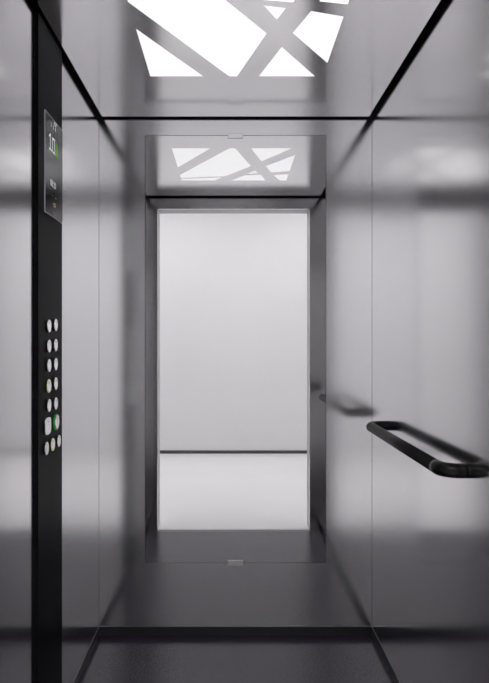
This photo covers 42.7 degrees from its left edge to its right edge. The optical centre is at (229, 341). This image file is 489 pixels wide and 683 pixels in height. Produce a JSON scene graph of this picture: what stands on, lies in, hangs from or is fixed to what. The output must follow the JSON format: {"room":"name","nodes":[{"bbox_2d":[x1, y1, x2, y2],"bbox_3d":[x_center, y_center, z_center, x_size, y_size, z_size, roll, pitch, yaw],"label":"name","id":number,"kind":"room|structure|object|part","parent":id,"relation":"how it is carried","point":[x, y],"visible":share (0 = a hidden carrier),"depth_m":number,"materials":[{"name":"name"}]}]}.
{"room":"elevator interior","nodes":[
{"label":"elevator interior","id":0,"kind":"room"},
{"bbox_2d":[0,0,98,682],"bbox_3d":[-0.534,0.100,1.845,0.003,2.114,1.399,0,0,0],"label":"wall","id":1,"kind":"structure","parent":0,"point":[80,114],"depth_m":1.69,"materials":[{"name":"grey metal"}]},
{"bbox_2d":[35,12,62,682],"bbox_3d":[-0.524,0.127,1.828,0.017,2.052,0.240,0,0,0],"label":"control panel","id":2,"kind":"object","parent":1,"relation":"attached to","point":[48,56],"visible":1,"depth_m":1.79,"materials":[{"name":"black metal"}]},
{"bbox_2d":[73,627,98,682],"bbox_3d":[-0.534,1.159,1.843,0.004,0.002,1.397,0,0,0],"label":"trim","id":3,"kind":"structure","parent":1,"relation":"attached to","point":[98,627],"depth_m":2.31,"materials":[{"name":"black metal"}]},
{"bbox_2d":[74,628,98,682],"bbox_3d":[-0.534,1.177,1.844,0.006,0.033,1.398,0,0,0],"label":"baseboard","id":4,"kind":"structure","parent":1,"relation":"attached to","point":[90,650],"depth_m":2.32,"materials":[{"name":"grey metal"}]},
{"bbox_2d":[99,112,371,625],"bbox_3d":[0.022,0.100,2.546,1.109,2.114,0.003,0,0,0],"label":"wall","id":5,"kind":"structure","parent":0,"point":[133,591],"depth_m":2.54,"materials":[{"name":"grey metal"}]},
{"bbox_2d":[145,133,325,565],"bbox_3d":[0.022,0.032,2.541,0.736,1.752,0.008,0,0,0],"label":"mirror","id":6,"kind":"object","parent":5,"relation":"attached to","point":[235,223],"visible":1,"depth_m":2.54,"materials":[{"name":"grey mirror"}]},
{"bbox_2d":[99,627,371,634],"bbox_3d":[0.022,1.177,2.546,1.110,0.033,0.006,0,0,0],"label":"baseboard","id":7,"kind":"structure","parent":5,"relation":"attached to","point":[102,630],"depth_m":2.54,"materials":[{"name":"grey metal"}]},
{"bbox_2d":[99,626,371,626],"bbox_3d":[0.022,1.159,2.545,1.110,0.002,0.006,0,0,0],"label":"trim","id":8,"kind":"structure","parent":5,"relation":"attached to","point":[99,626],"depth_m":2.54,"materials":[{"name":"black metal"}]},
{"bbox_2d":[78,635,393,682],"bbox_3d":[0.022,1.208,1.860,1.170,0.030,1.430,0,0,0],"label":"floor","id":9,"kind":"structure","parent":0,"point":[113,658],"depth_m":2.35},
{"bbox_2d":[36,0,440,115],"bbox_3d":[0.022,-0.909,1.857,1.076,0.004,1.332,0,0,0],"label":"ceiling","id":10,"kind":"structure","parent":0,"point":[100,38],"depth_m":2.02,"materials":[{"name":"grey metal"}]},
{"bbox_2d":[128,0,348,75],"bbox_3d":[0.022,-0.922,1.845,0.640,0.030,0.640,0,0,0],"label":"recessed light","id":11,"kind":"object","parent":10,"relation":"in","point":[216,30],"visible":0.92,"depth_m":1.85,"materials":[{"name":"white plastic"}]},
{"bbox_2d":[136,29,201,75],"bbox_3d":[-0.182,-0.911,1.978,0.181,0.008,0.326,0,0,0],"label":"diffuser","id":12,"kind":"object","parent":11,"relation":"attached to","point":[160,62],"depth_m":1.98,"materials":[{"name":"white plastic"}]},
{"bbox_2d":[128,0,265,75],"bbox_3d":[-0.082,-0.911,1.875,0.380,0.008,0.534,0,0,0],"label":"diffuser","id":13,"kind":"object","parent":11,"relation":"attached to","point":[216,30],"depth_m":1.85,"materials":[{"name":"white plastic"}]},
{"bbox_2d":[264,5,284,18],"bbox_3d":[0.114,-0.911,1.728,0.063,0.007,0.064,0,0,-13],"label":"diffuser","id":14,"kind":"object","parent":11,"relation":"attached to","point":[276,12],"depth_m":1.72,"materials":[{"name":"white plastic"}]},
{"bbox_2d":[271,0,293,1],"bbox_3d":[0.102,-0.911,1.614,0.193,0.008,0.123,0,0,0],"label":"diffuser","id":15,"kind":"object","parent":11,"relation":"attached to","point":[271,0],"depth_m":1.67,"materials":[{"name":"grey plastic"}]},
{"bbox_2d":[259,47,313,75],"bbox_3d":[0.195,-0.911,2.034,0.192,0.008,0.214,0,0,0],"label":"diffuser","id":16,"kind":"object","parent":11,"relation":"attached to","point":[283,63],"depth_m":2.07,"materials":[{"name":"white plastic"}]},
{"bbox_2d":[293,11,342,61],"bbox_3d":[0.251,-0.911,1.879,0.132,0.008,0.320,0,0,0],"label":"diffuser","id":17,"kind":"object","parent":11,"relation":"attached to","point":[319,31],"depth_m":1.83,"materials":[{"name":"white plastic"}]},
{"bbox_2d":[320,0,348,3],"bbox_3d":[0.277,-0.911,1.619,0.079,0.008,0.132,0,0,0],"label":"diffuser","id":18,"kind":"object","parent":11,"relation":"attached to","point":[332,1],"depth_m":1.67,"materials":[{"name":"white plastic"}]},
{"bbox_2d":[372,0,488,682],"bbox_3d":[0.579,0.100,1.845,0.003,2.114,1.399,0,0,0],"label":"wall","id":19,"kind":"structure","parent":0,"point":[430,124],"depth_m":1.78,"materials":[{"name":"grey metal"}]},
{"bbox_2d":[372,628,398,682],"bbox_3d":[0.578,1.177,1.844,0.006,0.033,1.398,0,0,0],"label":"baseboard","id":20,"kind":"structure","parent":19,"relation":"attached to","point":[374,636],"depth_m":2.33,"materials":[{"name":"grey metal"}]},
{"bbox_2d":[372,627,399,682],"bbox_3d":[0.578,1.159,1.843,0.004,0.002,1.397,0,0,0],"label":"trim","id":21,"kind":"structure","parent":19,"relation":"attached to","point":[372,627],"depth_m":2.29,"materials":[{"name":"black metal"}]},
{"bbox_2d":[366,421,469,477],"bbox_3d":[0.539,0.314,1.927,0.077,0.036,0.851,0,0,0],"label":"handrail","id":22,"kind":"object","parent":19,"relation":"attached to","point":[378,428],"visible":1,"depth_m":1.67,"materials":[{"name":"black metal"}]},
{"bbox_3d":[0.518,0.314,1.927,0.035,0.035,0.707,0,0,0],"label":"rail","id":23,"kind":"part","parent":22,"relation":"part of","materials":[{"name":"black metal"}]}
]}

